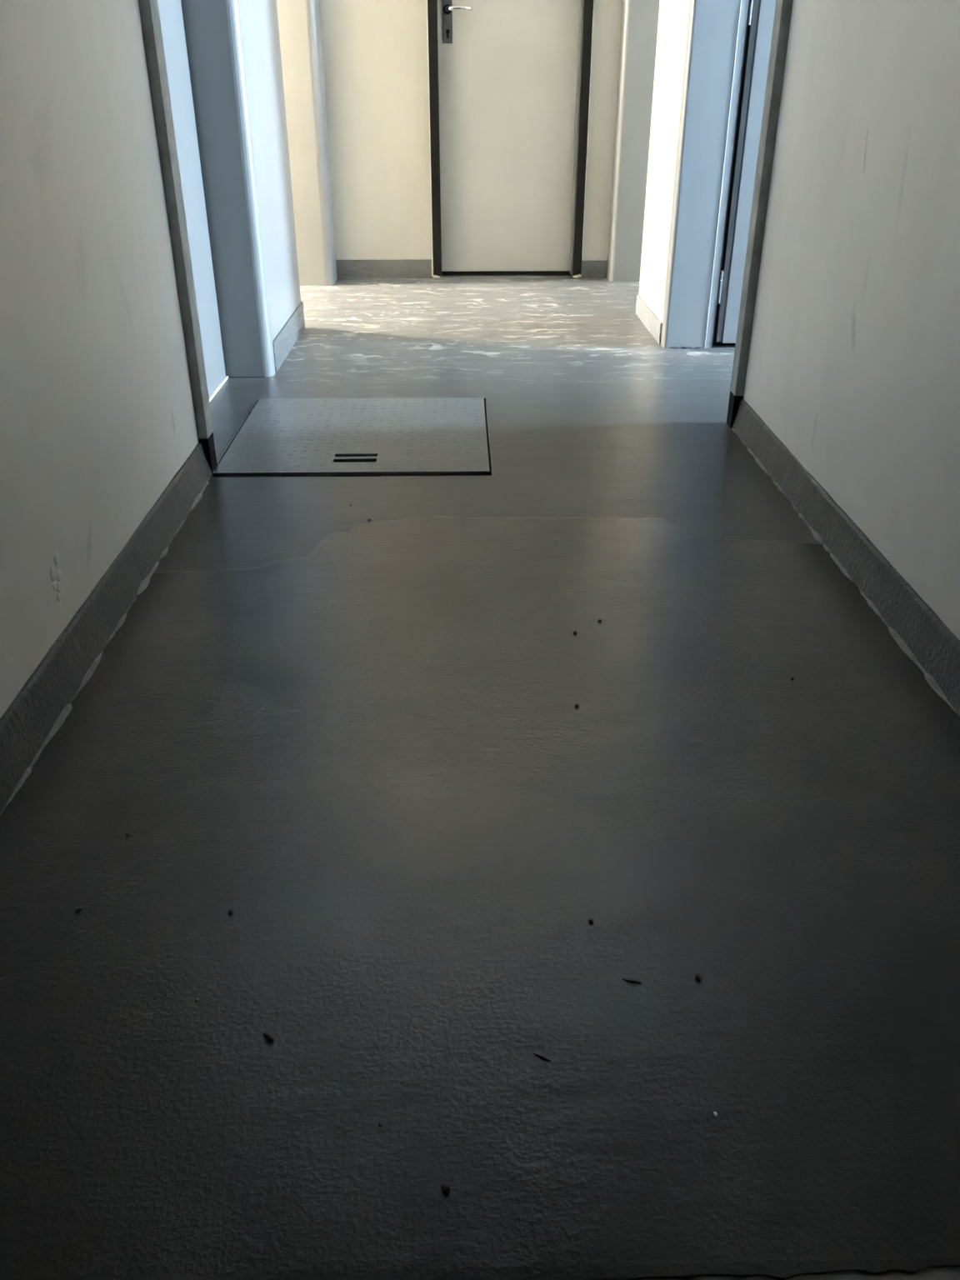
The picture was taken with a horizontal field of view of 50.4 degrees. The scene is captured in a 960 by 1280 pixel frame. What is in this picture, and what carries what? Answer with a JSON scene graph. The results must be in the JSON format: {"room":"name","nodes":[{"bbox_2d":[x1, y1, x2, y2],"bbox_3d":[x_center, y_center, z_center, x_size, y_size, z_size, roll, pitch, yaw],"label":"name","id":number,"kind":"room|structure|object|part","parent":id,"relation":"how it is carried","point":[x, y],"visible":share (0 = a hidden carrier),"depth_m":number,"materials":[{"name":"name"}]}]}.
{"room":"building corridor","nodes":[
{"label":"building corridor","id":0,"kind":"room"},
{"bbox_2d":[0,0,198,718],"bbox_3d":[-0.722,-1.001,1.016,0.122,2.720,2.050,-1,29,-1],"label":"wall","id":1,"kind":"structure","parent":0,"point":[97,419],"depth_m":1.69,"materials":[{"name":"white paint"}]},
{"bbox_2d":[0,442,212,815],"bbox_3d":[-0.648,0.040,1.609,0.038,0.083,2.008,-1,29,-1],"label":"baseboard","id":2,"kind":"structure","parent":1,"relation":"attached to","point":[42,705],"depth_m":1.69,"materials":[{"name":"grey paint"}]},
{"bbox_2d":[138,0,217,474],"bbox_3d":[-0.752,-1.562,1.913,0.188,2.600,0.066,-1,29,-1],"label":"trim","id":3,"kind":"structure","parent":1,"relation":"attached to","point":[149,10],"depth_m":2.24,"materials":[{"name":"grey paint"}]},
{"bbox_2d":[320,0,622,277],"bbox_3d":[-0.034,-2.956,4.456,1.710,2.600,0.145,-1,29,-1],"label":"wall","id":4,"kind":"structure","parent":0,"point":[375,52],"depth_m":4.69,"materials":[{"name":"beige paint"}]},
{"bbox_2d":[335,259,433,278],"bbox_3d":[-0.468,-1.813,4.986,0.474,0.087,0.009,-1,29,-1],"label":"baseboard","id":5,"kind":"structure","parent":4,"relation":"attached to","point":[401,268],"depth_m":4.98,"materials":[{"name":"grey paint"}]},
{"bbox_2d":[426,0,594,279],"bbox_3d":[0.130,-2.726,4.569,0.737,2.092,0.172,-1,29,-1],"label":"door","id":6,"kind":"structure","parent":4,"relation":"in","point":[509,81],"depth_m":4.77,"materials":[{"name":"white paint"}]},
{"bbox_3d":[-0.209,-2.731,4.564,0.041,2.078,0.165,-1,29,-1],"label":"frame","id":7,"kind":"part","parent":6,"relation":"part of","materials":[{"name":"black paint"}]},
{"bbox_3d":[-0.092,-2.786,4.501,0.122,0.020,0.062,-1,29,-1],"label":"lever","id":8,"kind":"part","parent":6,"relation":"part of","materials":[{"name":"silver metal"}]},
{"bbox_3d":[0.474,-2.737,4.575,0.040,2.078,0.165,-1,29,-1],"label":"frame","id":9,"kind":"part","parent":6,"relation":"part of","materials":[{"name":"black paint"}]},
{"bbox_2d":[580,260,607,277],"bbox_3d":[0.565,-1.820,5.004,0.133,0.080,0.009,-1,29,-1],"label":"baseboard","id":10,"kind":"structure","parent":4,"relation":"attached to","point":[589,268],"depth_m":5.00,"materials":[{"name":"grey paint"}]},
{"bbox_2d":[0,275,959,1279],"bbox_3d":[1.120,-0.632,3.046,7.850,0.120,4.992,-1,29,-1],"label":"floor","id":11,"kind":"structure","parent":0,"point":[334,729],"depth_m":1.25,"materials":[{"name":"grey paint"}]},
{"bbox_2d":[75,905,81,912],"bbox_3d":[-0.469,0.315,1.191,0.008,0.005,0.008,23,36,35],"label":"grit speck","id":12,"kind":"object","parent":11,"relation":"on","point":[79,908],"visible":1,"depth_m":1.19},
{"bbox_2d":[227,908,233,914],"bbox_3d":[-0.290,0.316,1.188,0.006,0.004,0.008,12,31,21],"label":"grit speck","id":13,"kind":"object","parent":11,"relation":"on","point":[230,911],"visible":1,"depth_m":1.19},
{"bbox_2d":[262,1032,274,1040],"bbox_3d":[-0.214,0.401,1.030,0.015,0.004,0.005,19,34,30],"label":"grit speck","id":14,"kind":"object","parent":11,"relation":"on","point":[267,1036],"visible":1,"depth_m":1.03},
{"bbox_2d":[240,0,300,340],"bbox_3d":[-0.779,-2.198,3.073,0.181,2.600,0.720,-1,29,-1],"label":"wall pier","id":15,"kind":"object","parent":11,"relation":"on","point":[259,17],"visible":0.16,"depth_m":3.38,"materials":[{"name":"white paint"}]},
{"bbox_2d":[180,0,275,377],"bbox_3d":[-0.770,-2.011,2.732,0.186,2.600,0.058,-1,29,-1],"label":"trim","id":16,"kind":"structure","parent":15,"relation":"attached to","point":[212,28],"depth_m":3.06,"materials":[{"name":"grey paint"}]},
{"bbox_2d":[272,300,304,372],"bbox_3d":[-0.689,-1.103,3.678,0.015,0.099,0.723,-1,29,-1],"label":"baseboard","id":17,"kind":"object","parent":15,"relation":"attached to","point":[286,338],"visible":0.92,"depth_m":3.63,"materials":[{"name":"grey paint"}]},
{"bbox_2d":[210,397,493,477],"bbox_3d":[-0.324,-0.537,2.821,0.702,0.080,0.699,-1,29,-1],"label":"cover","id":18,"kind":"object","parent":11,"relation":"on","point":[414,437],"visible":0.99,"depth_m":2.74,"materials":[{"name":"grey metal"}]},
{"bbox_2d":[440,1182,449,1193],"bbox_3d":[-0.030,0.479,0.890,0.007,0.004,0.008,-12,31,-21],"label":"grit speck","id":19,"kind":"object","parent":11,"relation":"on","point":[445,1187],"visible":1,"depth_m":0.89},
{"bbox_2d":[533,1052,551,1061],"bbox_3d":[0.062,0.413,1.012,0.020,0.002,0.002,15,32,26],"label":"dark fibre","id":20,"kind":"object","parent":11,"relation":"on","point":[537,1054],"visible":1,"depth_m":1.01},
{"bbox_2d":[588,919,593,924],"bbox_3d":[0.128,0.324,1.174,0.006,0.003,0.007,-1,29,-1],"label":"grit speck","id":21,"kind":"object","parent":11,"relation":"on","point":[590,921],"visible":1,"depth_m":1.17},
{"bbox_2d":[622,978,641,984],"bbox_3d":[0.163,0.367,1.097,0.021,0.002,0.002,8,30,14],"label":"dark fibre","id":22,"kind":"object","parent":11,"relation":"on","point":[622,978],"visible":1,"depth_m":1.10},
{"bbox_2d":[638,0,689,335],"bbox_3d":[0.734,-2.364,3.376,0.150,2.600,0.565,-1,29,-1],"label":"wall pier","id":23,"kind":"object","parent":11,"relation":"on","point":[673,14],"visible":0.36,"depth_m":3.68,"materials":[{"name":"beige paint"}]},
{"bbox_2d":[635,294,662,344],"bbox_3d":[0.657,-1.258,3.982,0.011,0.077,0.570,-1,29,-1],"label":"baseboard","id":24,"kind":"object","parent":23,"relation":"attached to","point":[643,312],"visible":1,"depth_m":3.95,"materials":[{"name":"paint"}]},
{"bbox_2d":[660,0,740,348],"bbox_3d":[0.740,-2.214,3.102,0.150,2.600,0.060,-1,29,-1],"label":"trim","id":25,"kind":"structure","parent":23,"relation":"attached to","point":[712,25],"depth_m":3.42,"materials":[{"name":"grey paint"}]},
{"bbox_2d":[695,973,702,979],"bbox_3d":[0.236,0.363,1.101,0.008,0.004,0.008,19,34,31],"label":"grit speck","id":26,"kind":"object","parent":11,"relation":"on","point":[698,976],"visible":1,"depth_m":1.10},
{"bbox_2d":[640,1266,959,1279],"bbox_3d":[0.019,1.284,-0.446,4.200,0.117,2.984,-1,29,-1],"label":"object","id":27,"kind":"structure","parent":11,"relation":"attached to","point":[950,1272],"depth_m":0.83,"materials":[{"name":"concrete"}]},
{"bbox_2d":[743,0,959,639],"bbox_3d":[0.809,-1.102,1.198,0.123,2.720,2.410,-1,29,-1],"label":"wall","id":28,"kind":"structure","parent":0,"point":[853,363],"depth_m":1.91,"materials":[{"name":"white paint"}]},
{"bbox_2d":[726,0,793,427],"bbox_3d":[0.773,-1.748,2.252,0.148,2.600,0.060,-1,29,-1],"label":"trim","id":29,"kind":"structure","parent":28,"relation":"attached to","point":[782,14],"depth_m":2.58,"materials":[{"name":"grey paint"}]},
{"bbox_2d":[731,399,959,716],"bbox_3d":[0.733,-0.059,1.790,0.036,0.083,2.368,-1,29,-1],"label":"baseboard","id":30,"kind":"structure","parent":28,"relation":"attached to","point":[917,630],"depth_m":1.94,"materials":[{"name":"grey paint"}]},
{"bbox_3d":[-0.888,-1.769,2.291,0.070,2.600,1.150,-1,29,-1],"label":"wall","id":31,"kind":"structure","parent":0,"visible":0},
{"bbox_2d":[157,0,228,402],"bbox_3d":[-0.774,-1.789,2.327,0.160,2.600,0.876,-1,29,-1],"label":"door","id":32,"kind":"structure","parent":31,"relation":"in","point":[170,11],"depth_m":2.92,"materials":[{"name":"grey paint"}]},
{"bbox_3d":[2.921,-2.257,3.182,4.215,2.600,0.160,-1,29,-1],"label":"wall","id":33,"kind":"structure","parent":0,"visible":0},
{"bbox_2d":[670,0,775,348],"bbox_3d":[1.206,-1.989,3.254,1.047,2.060,0.108,-1,29,-1],"label":"door","id":34,"kind":"structure","parent":33,"relation":"in","point":[756,17],"depth_m":3.42,"materials":[{"name":"grey paint"}]},
{"bbox_3d":[0.828,-1.987,3.251,0.024,2.060,0.100,-1,29,-1],"label":"frame","id":35,"kind":"part","parent":34,"relation":"part of","materials":[{"name":"grey paint"}]},
{"bbox_3d":[-1.840,-2.847,4.257,1.910,2.600,0.130,-1,29,-1],"label":"wall","id":36,"kind":"structure","parent":0,"visible":0},
{"bbox_2d":[276,0,337,285],"bbox_3d":[-0.792,-2.867,4.294,0.188,2.600,0.205,-1,29,-1],"label":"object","id":37,"kind":"structure","parent":36,"relation":"attached to","point":[299,21],"depth_m":4.54,"materials":[{"name":"grey paint"}]},
{"bbox_3d":[1.913,-2.917,4.384,2.180,2.600,0.100,-1,29,-1],"label":"wall","id":38,"kind":"structure","parent":0,"visible":0},
{"bbox_2d":[606,0,659,281],"bbox_3d":[0.724,-2.902,4.358,0.198,2.600,0.115,-1,29,-1],"label":"trim","id":39,"kind":"structure","parent":38,"relation":"attached to","point":[639,22],"depth_m":4.63,"materials":[{"name":"grey paint"}]}
]}

